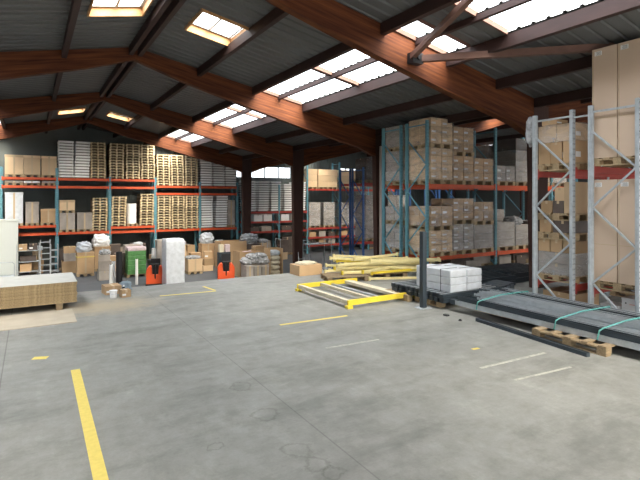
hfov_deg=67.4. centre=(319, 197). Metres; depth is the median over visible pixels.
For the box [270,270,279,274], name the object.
sack
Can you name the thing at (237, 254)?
carton
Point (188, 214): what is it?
pallet
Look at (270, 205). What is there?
pallet
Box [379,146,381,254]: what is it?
drain pipe
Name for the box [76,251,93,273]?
carton
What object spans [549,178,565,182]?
carton
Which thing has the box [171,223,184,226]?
pallet
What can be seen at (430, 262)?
beam
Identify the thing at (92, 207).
pallet
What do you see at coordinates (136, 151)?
pallet
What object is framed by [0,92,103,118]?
rafter
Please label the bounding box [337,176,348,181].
carton
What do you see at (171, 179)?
pallet
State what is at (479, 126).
rafter
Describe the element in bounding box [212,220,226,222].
pallet
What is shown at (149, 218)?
pallet
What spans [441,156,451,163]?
carton
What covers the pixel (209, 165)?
pallet
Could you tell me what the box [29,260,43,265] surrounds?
carton
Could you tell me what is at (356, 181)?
pallet
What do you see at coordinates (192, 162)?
pallet
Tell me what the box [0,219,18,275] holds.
tall cabinet
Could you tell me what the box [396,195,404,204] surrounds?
carton
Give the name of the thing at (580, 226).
carton
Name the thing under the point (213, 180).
pallet
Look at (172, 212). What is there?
pallet
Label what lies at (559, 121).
carton
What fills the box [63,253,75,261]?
carton
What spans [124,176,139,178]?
pallet
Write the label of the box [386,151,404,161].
carton
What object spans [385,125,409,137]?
carton
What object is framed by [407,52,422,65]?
bracket
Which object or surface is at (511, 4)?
purlin
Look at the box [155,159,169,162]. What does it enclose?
pallet
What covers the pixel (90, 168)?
pallet
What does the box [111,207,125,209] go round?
pallet
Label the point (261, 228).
carton
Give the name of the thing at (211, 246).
carton
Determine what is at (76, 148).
pallet
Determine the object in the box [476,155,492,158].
carton
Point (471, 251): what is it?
pallet
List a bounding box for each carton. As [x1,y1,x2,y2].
[5,154,23,173]
[5,181,22,182]
[5,192,22,222]
[19,244,26,250]
[20,255,35,261]
[20,263,31,271]
[23,155,40,174]
[24,181,39,182]
[25,202,38,222]
[29,243,36,249]
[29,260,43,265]
[29,265,42,273]
[32,251,41,259]
[40,209,54,222]
[41,156,56,174]
[59,200,74,209]
[59,212,74,229]
[59,248,62,267]
[61,260,75,272]
[63,246,75,252]
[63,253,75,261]
[75,212,91,228]
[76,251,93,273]
[93,246,110,268]
[97,271,108,280]
[98,254,109,260]
[98,260,110,271]
[102,283,121,294]
[109,244,120,252]
[110,255,115,263]
[114,252,124,274]
[119,288,130,297]
[123,244,140,251]
[155,239,161,264]
[185,258,202,271]
[186,244,194,250]
[189,252,200,256]
[198,243,214,262]
[202,258,213,265]
[202,265,212,270]
[203,251,211,258]
[215,240,246,267]
[226,200,234,224]
[233,249,260,276]
[241,264,253,276]
[247,243,259,249]
[251,214,261,221]
[251,226,258,231]
[252,245,263,252]
[252,264,261,275]
[257,226,270,230]
[260,264,268,274]
[261,214,271,220]
[276,214,288,220]
[277,225,290,229]
[277,236,291,252]
[277,239,288,244]
[277,245,288,251]
[290,263,321,275]
[303,210,319,217]
[303,218,319,225]
[304,169,316,174]
[304,175,316,180]
[304,181,316,186]
[304,231,315,236]
[305,202,319,209]
[314,230,325,236]
[314,238,325,242]
[317,169,327,174]
[317,175,327,180]
[317,181,327,186]
[320,202,333,209]
[320,210,333,217]
[320,217,333,224]
[323,238,334,243]
[326,231,334,235]
[328,170,336,175]
[328,175,336,180]
[328,181,336,186]
[335,202,348,209]
[335,210,348,216]
[335,217,348,224]
[336,230,346,234]
[337,170,348,175]
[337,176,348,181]
[355,158,371,169]
[355,169,371,179]
[355,206,372,216]
[355,216,372,227]
[355,227,372,237]
[356,195,372,205]
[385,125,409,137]
[385,239,394,246]
[386,135,404,147]
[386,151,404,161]
[386,161,404,171]
[386,171,404,180]
[386,206,404,212]
[386,213,396,219]
[386,224,393,231]
[386,231,394,239]
[388,195,395,205]
[394,225,417,232]
[395,207,404,213]
[395,214,404,220]
[395,232,404,240]
[395,240,404,248]
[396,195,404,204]
[409,119,419,128]
[409,128,419,137]
[409,136,419,144]
[409,149,419,157]
[409,157,419,164]
[409,165,419,172]
[409,172,419,179]
[409,206,419,215]
[409,215,419,224]
[409,229,419,236]
[409,236,418,243]
[409,243,418,250]
[420,117,441,127]
[420,126,441,135]
[420,134,440,143]
[420,148,441,156]
[420,156,440,163]
[420,164,440,171]
[420,171,441,179]
[420,206,441,215]
[420,216,441,225]
[420,230,441,237]
[429,237,441,244]
[429,245,441,251]
[431,199,441,204]
[438,258,468,264]
[440,244,451,250]
[441,135,451,143]
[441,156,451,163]
[441,164,451,171]
[441,237,451,243]
[442,119,451,127]
[442,127,451,135]
[442,149,451,156]
[442,172,451,179]
[442,199,462,205]
[442,206,451,215]
[442,216,451,224]
[442,229,451,236]
[443,143,462,150]
[444,224,462,230]
[447,205,462,212]
[451,164,462,171]
[452,127,462,135]
[452,135,462,143]
[452,156,462,163]
[452,172,462,179]
[452,213,462,219]
[452,231,462,236]
[452,237,462,243]
[452,243,462,249]
[458,205,472,211]
[462,212,472,218]
[463,128,472,135]
[463,136,472,143]
[463,144,472,151]
[463,156,472,164]
[463,164,472,172]
[463,172,473,179]
[463,199,472,204]
[463,223,473,229]
[463,230,472,236]
[463,236,472,242]
[463,243,472,249]
[464,260,480,266]
[469,202,483,210]
[469,256,489,263]
[471,166,482,172]
[473,158,483,165]
[473,211,482,220]
[473,224,492,232]
[473,232,492,240]
[473,240,492,248]
[474,173,482,180]
[476,145,492,155]
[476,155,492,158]
[483,166,492,173]
[483,173,492,180]
[483,211,492,219]
[484,159,492,165]
[484,202,492,210]
[486,221,514,230]
[490,254,509,261]
[493,138,526,151]
[493,150,526,161]
[493,161,526,171]
[493,166,505,173]
[493,173,505,180]
[493,209,503,216]
[493,230,513,238]
[493,238,514,246]
[497,255,510,263]
[505,166,514,173]
[506,174,514,180]
[510,252,527,259]
[514,224,527,231]
[514,231,527,238]
[515,171,526,181]
[515,238,527,244]
[515,255,525,263]
[538,239,551,251]
[539,125,557,142]
[539,143,549,163]
[539,251,587,265]
[539,261,587,276]
[540,220,552,231]
[541,201,552,212]
[542,119,567,125]
[543,286,598,304]
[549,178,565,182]
[550,141,562,163]
[551,240,564,252]
[553,201,563,212]
[553,220,587,232]
[555,187,563,200]
[557,122,586,141]
[563,140,586,162]
[563,240,587,253]
[564,182,587,213]
[592,44,617,158]
[594,179,617,282]
[618,38,639,156]
[618,179,634,285]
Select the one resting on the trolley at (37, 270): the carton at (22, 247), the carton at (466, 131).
the carton at (22, 247)
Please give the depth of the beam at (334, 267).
13.81 m
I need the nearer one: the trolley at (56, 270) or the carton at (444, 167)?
the carton at (444, 167)
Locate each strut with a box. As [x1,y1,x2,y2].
[410,0,473,58]
[422,42,614,62]
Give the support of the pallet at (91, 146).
on the pallet at (93, 149)
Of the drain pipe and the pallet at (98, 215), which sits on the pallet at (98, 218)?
the pallet at (98, 215)
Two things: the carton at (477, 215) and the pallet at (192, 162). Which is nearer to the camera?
the carton at (477, 215)
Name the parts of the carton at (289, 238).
lid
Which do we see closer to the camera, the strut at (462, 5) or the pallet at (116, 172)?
the strut at (462, 5)
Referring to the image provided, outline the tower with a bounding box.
[162,238,184,283]
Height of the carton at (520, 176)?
0.354 m
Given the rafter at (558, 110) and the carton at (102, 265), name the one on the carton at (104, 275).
the carton at (102, 265)
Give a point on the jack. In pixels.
(154, 271)
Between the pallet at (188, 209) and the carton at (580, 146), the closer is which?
the carton at (580, 146)
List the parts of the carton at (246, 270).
lid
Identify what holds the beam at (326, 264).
on the beam at (328, 268)
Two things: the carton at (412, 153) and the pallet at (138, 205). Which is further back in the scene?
the pallet at (138, 205)
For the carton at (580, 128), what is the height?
0.334 m
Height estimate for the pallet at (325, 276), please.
0.144 m
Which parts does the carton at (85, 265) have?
lid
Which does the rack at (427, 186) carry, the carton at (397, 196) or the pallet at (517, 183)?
the pallet at (517, 183)
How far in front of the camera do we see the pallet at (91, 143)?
26.80 m
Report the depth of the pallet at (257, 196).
31.95 m
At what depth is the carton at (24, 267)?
23.97 m
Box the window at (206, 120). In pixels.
[202,108,259,128]
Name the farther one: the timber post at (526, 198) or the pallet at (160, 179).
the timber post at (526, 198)
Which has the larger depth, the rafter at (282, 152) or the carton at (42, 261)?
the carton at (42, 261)
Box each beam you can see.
[324,269,353,272]
[325,263,416,268]
[328,268,375,270]
[329,256,368,260]
[333,254,418,258]
[333,265,416,269]
[336,256,407,267]
[336,260,382,262]
[339,262,418,265]
[341,270,416,274]
[348,262,431,266]
[353,252,397,260]
[361,264,411,273]
[368,277,417,280]
[369,258,440,262]
[370,257,439,259]
[370,269,416,274]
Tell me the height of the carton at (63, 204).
0.550 m
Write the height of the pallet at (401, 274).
0.144 m
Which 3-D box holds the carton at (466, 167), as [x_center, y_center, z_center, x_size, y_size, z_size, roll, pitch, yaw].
[4.562,-0.936,15.337,0.435,0.244,0.473,0,0,-31]
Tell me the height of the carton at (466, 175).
0.244 m
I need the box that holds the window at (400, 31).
[394,19,470,53]
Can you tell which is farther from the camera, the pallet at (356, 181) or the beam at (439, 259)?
the pallet at (356, 181)
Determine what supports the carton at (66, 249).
on the carton at (66, 256)
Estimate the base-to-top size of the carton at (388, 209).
0.214 m
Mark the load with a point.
(132, 253)
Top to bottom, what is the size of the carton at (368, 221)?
0.494 m
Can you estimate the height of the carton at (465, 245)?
0.194 m
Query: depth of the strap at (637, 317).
7.32 m
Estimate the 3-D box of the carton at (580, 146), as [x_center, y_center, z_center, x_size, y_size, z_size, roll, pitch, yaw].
[5.049,-0.911,9.495,0.423,0.434,0.248,0,0,-31]
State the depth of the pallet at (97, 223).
26.84 m
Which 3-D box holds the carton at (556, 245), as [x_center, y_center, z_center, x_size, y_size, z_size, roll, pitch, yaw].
[5.102,0.964,9.841,0.863,0.244,0.247,0,0,-31]
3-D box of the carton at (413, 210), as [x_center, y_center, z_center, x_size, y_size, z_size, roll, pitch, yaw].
[3.109,0.395,15.010,0.435,0.284,0.473,0,0,-31]
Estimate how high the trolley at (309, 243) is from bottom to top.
1.720 m
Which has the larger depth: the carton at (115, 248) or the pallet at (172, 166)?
the pallet at (172, 166)
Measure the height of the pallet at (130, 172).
0.153 m
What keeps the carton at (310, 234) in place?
on the rack at (368, 190)
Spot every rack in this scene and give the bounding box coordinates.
[0,166,237,270]
[238,162,394,253]
[339,168,436,262]
[352,167,451,255]
[382,125,568,256]
[405,120,630,264]
[532,109,634,300]
[588,97,639,312]
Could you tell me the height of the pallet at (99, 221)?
0.153 m
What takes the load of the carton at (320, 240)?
on the rack at (368, 190)
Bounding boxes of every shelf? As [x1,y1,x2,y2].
[18,269,38,272]
[304,242,330,244]
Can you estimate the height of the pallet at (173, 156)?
0.153 m
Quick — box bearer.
[55,303,62,309]
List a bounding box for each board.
[0,272,76,288]
[0,283,76,290]
[0,284,76,291]
[0,286,75,293]
[0,287,76,294]
[0,289,76,296]
[0,290,76,297]
[0,292,76,299]
[0,293,76,301]
[0,295,76,302]
[0,296,76,304]
[0,297,76,305]
[0,299,75,307]
[0,299,76,308]
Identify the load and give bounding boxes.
[125,246,145,274]
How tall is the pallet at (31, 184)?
0.144 m
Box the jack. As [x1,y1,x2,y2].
[145,258,161,285]
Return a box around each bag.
[75,241,91,252]
[91,234,109,246]
[99,249,110,254]
[185,255,200,258]
[199,232,213,243]
[239,233,257,243]
[239,257,251,264]
[245,253,256,258]
[251,258,259,263]
[256,252,266,257]
[258,256,269,263]
[295,260,316,264]
[503,216,522,224]
[525,117,531,147]
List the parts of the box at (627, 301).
lid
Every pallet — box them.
[5,174,22,176]
[23,174,40,176]
[24,183,39,185]
[41,175,54,177]
[41,183,54,185]
[57,140,73,143]
[57,143,73,146]
[57,146,73,149]
[57,149,73,152]
[57,155,73,157]
[57,158,73,160]
[57,161,73,163]
[58,152,73,154]
[58,164,73,166]
[58,166,73,169]
[59,169,73,171]
[59,172,73,174]
[59,175,73,177]
[59,210,74,212]
[73,153,89,155]
[73,161,89,163]
[73,164,89,166]
[73,167,88,169]
[73,170,88,172]
[73,173,88,175]
[74,141,89,144]
[74,144,89,147]
[74,147,89,150]
[74,150,89,152]
[74,156,89,158]
[74,158,89,161]
[74,175,89,177]
[75,228,91,231]
[76,273,93,276]
[89,145,105,148]
[89,148,105,150]
[89,153,105,156]
[89,156,104,158]
[89,159,105,161]
[89,162,105,164]
[89,164,105,167]
[89,167,105,170]
[89,170,105,173]
[89,173,105,175]
[89,176,105,178]
[90,142,104,145]
[90,150,105,153]
[90,209,107,211]
[90,211,107,214]
[91,198,107,200]
[91,203,107,205]
[91,206,107,208]
[92,214,107,216]
[92,217,106,219]
[92,219,106,222]
[92,222,106,225]
[92,225,106,228]
[92,227,106,230]
[106,162,123,165]
[107,143,123,147]
[107,146,123,149]
[107,149,123,152]
[107,151,123,154]
[107,154,123,157]
[107,157,123,160]
[107,160,123,162]
[107,165,123,168]
[107,168,123,170]
[107,171,123,173]
[107,173,123,176]
[108,176,123,178]
[111,199,126,201]
[111,202,125,204]
[111,204,126,206]
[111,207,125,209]
[111,210,125,212]
[111,212,125,215]
[111,215,125,217]
[111,218,125,220]
[111,220,125,223]
[111,223,125,226]
[124,144,139,147]
[124,147,139,149]
[124,149,139,152]
[124,152,139,155]
[124,155,139,157]
[124,158,139,160]
[124,160,139,163]
[124,163,139,165]
[124,166,139,168]
[124,168,139,171]
[124,171,139,173]
[124,174,139,176]
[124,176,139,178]
[124,273,145,277]
[136,212,153,214]
[136,215,153,217]
[136,217,153,220]
[136,220,153,222]
[137,194,153,196]
[137,197,153,198]
[137,199,153,201]
[137,202,153,204]
[137,204,153,206]
[137,207,153,209]
[137,209,153,212]
[138,222,152,225]
[140,145,154,147]
[140,147,154,150]
[140,150,154,152]
[140,153,154,155]
[140,156,153,158]
[140,158,154,160]
[140,161,154,163]
[140,164,154,166]
[140,166,154,168]
[140,169,154,171]
[140,171,154,173]
[140,174,154,176]
[140,177,154,179]
[153,183,170,185]
[153,221,170,224]
[153,223,170,226]
[154,154,169,157]
[154,157,169,159]
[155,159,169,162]
[155,162,169,164]
[155,165,169,167]
[155,167,169,169]
[155,170,169,172]
[155,173,169,175]
[155,175,169,177]
[157,178,169,180]
[157,198,170,200]
[157,201,170,203]
[157,203,170,205]
[157,206,170,208]
[157,208,170,210]
[157,211,170,213]
[157,213,170,216]
[157,216,170,218]
[157,218,169,221]
[157,226,170,229]
[166,183,183,185]
[168,211,183,213]
[168,213,184,215]
[168,218,184,221]
[170,155,182,157]
[170,160,182,162]
[170,165,183,167]
[170,168,183,170]
[170,173,183,175]
[170,178,183,180]
[170,221,184,223]
[171,198,184,200]
[171,203,184,205]
[171,206,184,208]
[171,208,183,210]
[171,216,183,218]
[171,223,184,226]
[172,226,184,228]
[180,198,197,200]
[181,158,196,161]
[181,161,197,163]
[181,163,196,165]
[181,166,197,168]
[181,168,197,170]
[182,203,197,205]
[182,208,197,210]
[182,213,197,215]
[182,218,197,220]
[182,220,197,223]
[182,223,197,225]
[184,171,197,173]
[184,173,197,175]
[184,176,197,178]
[184,181,197,183]
[184,215,197,218]
[185,225,197,228]
[185,270,202,274]
[195,161,211,163]
[195,164,211,166]
[195,166,211,168]
[195,169,211,171]
[195,171,211,173]
[195,174,211,176]
[198,176,212,178]
[198,181,211,183]
[198,203,212,205]
[198,208,212,210]
[198,213,212,215]
[198,218,212,220]
[198,223,212,225]
[201,198,212,200]
[211,169,223,171]
[211,174,224,176]
[211,205,227,207]
[211,210,226,212]
[212,179,224,181]
[212,215,226,217]
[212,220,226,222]
[213,198,227,200]
[213,203,227,205]
[213,208,226,210]
[213,225,226,227]
[223,179,235,181]
[224,172,236,174]
[224,184,235,186]
[255,181,269,183]
[255,188,268,190]
[255,195,268,197]
[256,202,268,204]
[256,209,267,211]
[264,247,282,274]
[267,204,280,206]
[268,188,281,190]
[268,195,280,197]
[280,195,291,197]
[280,204,291,206]
[321,272,369,280]
[355,180,372,182]
[355,237,372,241]
[365,272,407,276]
[385,146,417,152]
[385,180,424,185]
[385,220,404,224]
[385,246,404,252]
[385,289,413,301]
[409,143,452,149]
[409,179,452,184]
[409,224,452,230]
[409,249,452,256]
[415,296,449,307]
[434,180,473,184]
[444,249,473,254]
[452,151,473,156]
[452,219,473,224]
[466,180,493,184]
[466,220,493,224]
[466,247,493,252]
[485,181,514,185]
[486,245,514,250]
[508,181,526,185]
[508,244,527,249]
[532,326,617,356]
[538,162,600,172]
[538,213,587,220]
[538,231,587,240]
[538,272,587,283]
[552,182,563,186]
[594,156,634,167]
[595,280,634,293]
[610,291,634,296]
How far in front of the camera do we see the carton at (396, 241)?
15.56 m
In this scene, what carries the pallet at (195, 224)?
on the pallet at (187, 226)
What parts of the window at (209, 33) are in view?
sash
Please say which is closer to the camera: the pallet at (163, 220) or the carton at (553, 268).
the carton at (553, 268)
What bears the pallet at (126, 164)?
on the pallet at (132, 167)
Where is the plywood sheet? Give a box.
[0,309,76,330]
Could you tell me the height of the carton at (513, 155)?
0.354 m
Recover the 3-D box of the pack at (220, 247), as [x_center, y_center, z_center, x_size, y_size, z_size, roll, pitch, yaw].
[-4.659,2.370,22.591,0.220,0.360,0.200,0,0,-31]
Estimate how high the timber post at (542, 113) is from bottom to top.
4.660 m
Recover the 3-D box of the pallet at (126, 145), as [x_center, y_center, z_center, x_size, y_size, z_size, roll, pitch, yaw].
[-11.075,-3.017,28.173,0.760,0.153,1.200,0,0,-31]
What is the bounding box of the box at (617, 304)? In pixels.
[600,301,621,308]
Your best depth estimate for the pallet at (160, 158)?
28.69 m
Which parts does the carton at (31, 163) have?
lid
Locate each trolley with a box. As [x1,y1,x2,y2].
[16,243,39,275]
[50,244,57,273]
[262,238,280,247]
[303,239,331,269]
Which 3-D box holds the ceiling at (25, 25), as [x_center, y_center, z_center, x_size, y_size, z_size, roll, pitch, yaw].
[-4.847,-3.268,11.908,18.400,1.975,37.400,0,0,-31]
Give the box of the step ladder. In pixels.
[40,240,50,273]
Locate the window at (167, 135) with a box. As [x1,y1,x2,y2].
[165,135,190,142]
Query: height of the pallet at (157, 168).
0.153 m
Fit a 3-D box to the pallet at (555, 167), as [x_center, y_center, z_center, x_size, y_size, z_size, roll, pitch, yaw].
[5.101,-0.622,9.839,0.900,0.144,0.820,0,0,-31]
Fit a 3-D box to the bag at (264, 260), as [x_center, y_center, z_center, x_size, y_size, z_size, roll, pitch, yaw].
[-2.747,2.941,22.939,0.577,0.359,0.667,0,0,-31]
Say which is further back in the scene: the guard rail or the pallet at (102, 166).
the pallet at (102, 166)
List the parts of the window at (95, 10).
sash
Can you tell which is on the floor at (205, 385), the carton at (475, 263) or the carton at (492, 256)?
the carton at (475, 263)
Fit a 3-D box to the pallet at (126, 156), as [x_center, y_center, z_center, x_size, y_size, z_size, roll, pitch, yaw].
[-11.060,-2.397,28.166,0.760,0.153,1.200,0,0,-31]
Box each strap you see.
[476,291,528,309]
[553,306,609,328]
[596,317,639,339]
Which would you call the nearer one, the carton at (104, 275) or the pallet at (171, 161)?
the carton at (104, 275)
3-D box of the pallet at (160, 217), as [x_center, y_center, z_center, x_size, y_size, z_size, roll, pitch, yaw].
[-9.575,1.183,29.079,0.760,0.153,1.200,0,0,-31]
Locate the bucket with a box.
[109,289,117,297]
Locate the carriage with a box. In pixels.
[217,252,230,266]
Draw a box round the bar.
[476,318,589,356]
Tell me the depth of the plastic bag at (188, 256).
24.68 m
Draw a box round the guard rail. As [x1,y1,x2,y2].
[295,278,414,308]
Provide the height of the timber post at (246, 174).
6.260 m
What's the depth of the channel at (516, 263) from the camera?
14.48 m
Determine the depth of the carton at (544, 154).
9.84 m
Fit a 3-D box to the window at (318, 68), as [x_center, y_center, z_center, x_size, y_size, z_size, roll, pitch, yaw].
[1.129,-3.343,11.583,1.680,0.456,3.080,0,0,-31]
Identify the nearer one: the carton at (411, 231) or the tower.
the carton at (411, 231)
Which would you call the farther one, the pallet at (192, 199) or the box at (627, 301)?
the pallet at (192, 199)
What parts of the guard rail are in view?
rail, rail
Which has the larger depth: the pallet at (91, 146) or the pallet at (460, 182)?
the pallet at (91, 146)
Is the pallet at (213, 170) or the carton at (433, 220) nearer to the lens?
the carton at (433, 220)
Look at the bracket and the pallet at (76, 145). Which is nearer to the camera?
the bracket
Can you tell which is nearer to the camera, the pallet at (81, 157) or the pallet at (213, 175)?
the pallet at (81, 157)
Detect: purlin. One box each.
[0,119,5,128]
[143,0,460,144]
[173,0,639,152]
[175,0,532,140]
[219,55,591,153]
[242,87,591,159]
[329,98,591,146]
[367,134,525,156]
[476,124,511,132]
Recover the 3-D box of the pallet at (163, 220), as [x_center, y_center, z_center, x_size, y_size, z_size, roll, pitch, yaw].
[-9.595,1.339,29.089,0.760,0.153,1.200,0,0,-31]
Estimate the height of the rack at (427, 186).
4.620 m
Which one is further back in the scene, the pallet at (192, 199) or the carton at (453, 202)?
the pallet at (192, 199)
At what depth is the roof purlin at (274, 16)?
12.06 m
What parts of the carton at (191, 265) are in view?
lid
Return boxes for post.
[241,159,251,233]
[291,150,303,262]
[372,135,387,258]
[414,231,431,309]
[520,191,527,219]
[527,106,548,287]
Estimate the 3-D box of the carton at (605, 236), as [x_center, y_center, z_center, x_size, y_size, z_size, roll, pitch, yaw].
[5.410,0.596,8.916,0.484,1.860,0.445,0,0,-31]
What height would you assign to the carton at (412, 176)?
0.228 m
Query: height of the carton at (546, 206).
0.252 m
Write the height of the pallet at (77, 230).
0.144 m
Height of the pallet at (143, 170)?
0.153 m
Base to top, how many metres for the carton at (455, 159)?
0.244 m
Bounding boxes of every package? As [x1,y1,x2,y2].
[417,264,465,292]
[437,263,481,289]
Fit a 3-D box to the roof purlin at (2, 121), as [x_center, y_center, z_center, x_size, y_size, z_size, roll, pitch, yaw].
[-7.407,-3.384,10.247,0.120,0.228,36.980,0,0,-31]
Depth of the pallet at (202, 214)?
30.02 m
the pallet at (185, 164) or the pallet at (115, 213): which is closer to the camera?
the pallet at (115, 213)
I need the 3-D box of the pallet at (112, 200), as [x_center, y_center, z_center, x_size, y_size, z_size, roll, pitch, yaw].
[-11.713,0.148,27.805,0.760,0.153,1.200,0,0,-31]
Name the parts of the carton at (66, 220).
lid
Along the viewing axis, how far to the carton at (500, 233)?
16.08 m
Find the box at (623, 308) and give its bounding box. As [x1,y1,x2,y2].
[621,307,634,311]
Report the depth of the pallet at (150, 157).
28.25 m
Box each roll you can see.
[109,264,112,282]
[112,261,115,282]
[116,251,121,283]
[126,204,135,223]
[135,259,137,284]
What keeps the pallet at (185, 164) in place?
on the pallet at (192, 167)
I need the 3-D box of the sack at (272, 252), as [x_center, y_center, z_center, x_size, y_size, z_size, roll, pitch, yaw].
[-2.317,2.711,23.978,0.573,0.258,0.632,0,0,-31]
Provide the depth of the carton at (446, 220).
14.61 m
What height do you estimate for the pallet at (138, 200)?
0.153 m
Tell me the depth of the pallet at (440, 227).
14.64 m
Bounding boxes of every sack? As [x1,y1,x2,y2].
[270,250,279,255]
[270,255,279,259]
[270,260,279,264]
[270,265,279,269]
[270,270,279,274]
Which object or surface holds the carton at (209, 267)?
on the floor at (88, 283)
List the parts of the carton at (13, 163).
lid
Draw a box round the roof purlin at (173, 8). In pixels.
[82,0,185,129]
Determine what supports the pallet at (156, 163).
on the pallet at (163, 166)
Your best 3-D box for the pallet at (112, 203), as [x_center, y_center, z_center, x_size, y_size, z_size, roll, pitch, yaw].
[-11.722,0.303,27.811,0.760,0.153,1.200,0,0,-31]
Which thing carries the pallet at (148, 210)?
on the pallet at (137, 213)
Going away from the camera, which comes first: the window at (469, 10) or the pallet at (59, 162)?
the window at (469, 10)
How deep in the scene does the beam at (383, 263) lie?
13.90 m
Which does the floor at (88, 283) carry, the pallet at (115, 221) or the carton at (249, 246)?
the carton at (249, 246)
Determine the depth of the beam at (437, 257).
13.99 m
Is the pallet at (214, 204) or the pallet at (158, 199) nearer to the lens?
the pallet at (158, 199)
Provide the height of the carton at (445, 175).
0.228 m
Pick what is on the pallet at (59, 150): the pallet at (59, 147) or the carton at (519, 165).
the pallet at (59, 147)
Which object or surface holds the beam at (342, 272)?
on the pallet at (325, 276)
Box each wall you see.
[0,126,434,268]
[437,166,632,216]
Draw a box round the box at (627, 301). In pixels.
[621,295,634,308]
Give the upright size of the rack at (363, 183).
5.300 m
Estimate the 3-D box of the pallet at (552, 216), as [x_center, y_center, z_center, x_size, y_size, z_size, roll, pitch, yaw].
[5.101,0.378,9.839,0.900,0.144,0.820,0,0,-31]
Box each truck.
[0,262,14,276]
[217,254,234,278]
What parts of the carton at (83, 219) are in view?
lid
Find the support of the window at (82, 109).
attached to the ceiling at (25, 25)
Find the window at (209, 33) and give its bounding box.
[184,8,248,45]
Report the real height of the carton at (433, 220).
0.284 m
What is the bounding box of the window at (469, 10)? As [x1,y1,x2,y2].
[453,1,507,34]
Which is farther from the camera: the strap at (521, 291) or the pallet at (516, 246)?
the pallet at (516, 246)
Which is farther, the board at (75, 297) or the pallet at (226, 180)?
the pallet at (226, 180)
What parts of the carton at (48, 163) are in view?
lid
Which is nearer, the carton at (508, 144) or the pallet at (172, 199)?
the carton at (508, 144)
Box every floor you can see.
[0,263,639,479]
[18,247,373,291]
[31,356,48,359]
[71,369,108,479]
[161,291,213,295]
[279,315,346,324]
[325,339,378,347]
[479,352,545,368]
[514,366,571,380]
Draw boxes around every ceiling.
[0,0,639,155]
[361,124,525,152]
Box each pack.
[218,244,223,251]
[224,244,229,251]
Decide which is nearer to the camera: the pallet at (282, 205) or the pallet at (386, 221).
the pallet at (386, 221)
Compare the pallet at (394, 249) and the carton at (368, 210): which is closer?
the pallet at (394, 249)
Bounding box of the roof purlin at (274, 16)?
[113,7,288,137]
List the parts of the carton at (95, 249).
lid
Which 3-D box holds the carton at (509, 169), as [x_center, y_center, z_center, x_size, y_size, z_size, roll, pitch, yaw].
[6.316,-0.951,16.431,0.435,0.254,0.473,0,0,-31]
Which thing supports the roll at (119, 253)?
on the floor at (88, 283)
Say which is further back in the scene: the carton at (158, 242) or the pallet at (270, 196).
the pallet at (270, 196)
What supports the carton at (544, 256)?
on the carton at (553, 268)
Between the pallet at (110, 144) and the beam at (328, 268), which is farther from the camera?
the pallet at (110, 144)
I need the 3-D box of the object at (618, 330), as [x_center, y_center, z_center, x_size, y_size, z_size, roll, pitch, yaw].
[5.334,2.024,5.785,0.090,0.081,8.574,0,0,-31]
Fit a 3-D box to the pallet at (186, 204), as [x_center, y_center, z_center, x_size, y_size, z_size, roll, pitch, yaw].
[-8.137,0.408,29.934,0.760,0.153,1.200,0,0,-31]
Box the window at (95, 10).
[87,0,153,16]
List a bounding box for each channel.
[391,280,416,286]
[395,281,416,287]
[399,283,416,288]
[404,284,418,289]
[409,286,418,290]
[429,284,488,295]
[435,285,494,297]
[439,286,499,298]
[439,295,473,302]
[477,262,515,267]
[479,263,523,267]
[481,264,526,270]
[481,274,515,283]
[482,273,510,277]
[488,264,528,270]
[491,265,528,271]
[496,267,528,272]
[501,268,528,273]
[507,269,528,273]
[510,271,528,277]
[516,275,547,282]
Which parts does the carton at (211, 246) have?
lid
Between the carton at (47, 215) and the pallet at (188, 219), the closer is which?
the carton at (47, 215)
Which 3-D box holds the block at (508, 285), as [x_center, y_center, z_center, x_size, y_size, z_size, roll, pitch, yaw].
[4.205,2.150,11.305,0.220,0.300,0.504,0,0,-31]
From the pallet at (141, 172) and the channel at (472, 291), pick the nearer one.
the channel at (472, 291)
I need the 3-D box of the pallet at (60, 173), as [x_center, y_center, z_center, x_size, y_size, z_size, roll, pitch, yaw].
[-14.005,-1.312,26.426,0.740,0.155,1.100,0,0,-31]
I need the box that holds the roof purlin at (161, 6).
[77,0,171,129]
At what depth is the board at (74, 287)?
9.69 m
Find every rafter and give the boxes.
[0,47,134,79]
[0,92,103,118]
[0,116,87,139]
[88,117,241,171]
[104,94,292,165]
[134,49,375,155]
[252,156,284,171]
[265,0,533,136]
[303,144,360,165]
[391,119,504,150]
[546,100,591,123]
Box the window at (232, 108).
[228,106,261,118]
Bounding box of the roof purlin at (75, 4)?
[45,0,81,133]
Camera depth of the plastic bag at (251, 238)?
27.21 m
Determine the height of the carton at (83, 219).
0.900 m
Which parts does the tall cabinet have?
panel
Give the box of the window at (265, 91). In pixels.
[263,69,355,104]
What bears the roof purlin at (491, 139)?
attached to the ceiling at (504, 132)
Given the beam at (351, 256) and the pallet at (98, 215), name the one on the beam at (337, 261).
the beam at (351, 256)
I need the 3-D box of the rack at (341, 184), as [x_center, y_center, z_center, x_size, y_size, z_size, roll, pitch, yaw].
[3.612,1.250,24.602,5.740,5.300,0.940,0,0,-31]
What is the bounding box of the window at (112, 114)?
[106,111,133,121]
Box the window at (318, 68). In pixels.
[313,66,358,85]
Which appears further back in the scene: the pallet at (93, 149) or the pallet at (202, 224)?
the pallet at (202, 224)
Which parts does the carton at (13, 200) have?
lid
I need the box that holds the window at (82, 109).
[57,107,85,114]
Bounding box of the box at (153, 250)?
[151,248,155,257]
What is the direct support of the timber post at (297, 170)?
on the floor at (88, 283)
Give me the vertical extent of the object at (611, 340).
0.089 m
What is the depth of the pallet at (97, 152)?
26.89 m
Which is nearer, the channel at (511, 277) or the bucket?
the bucket

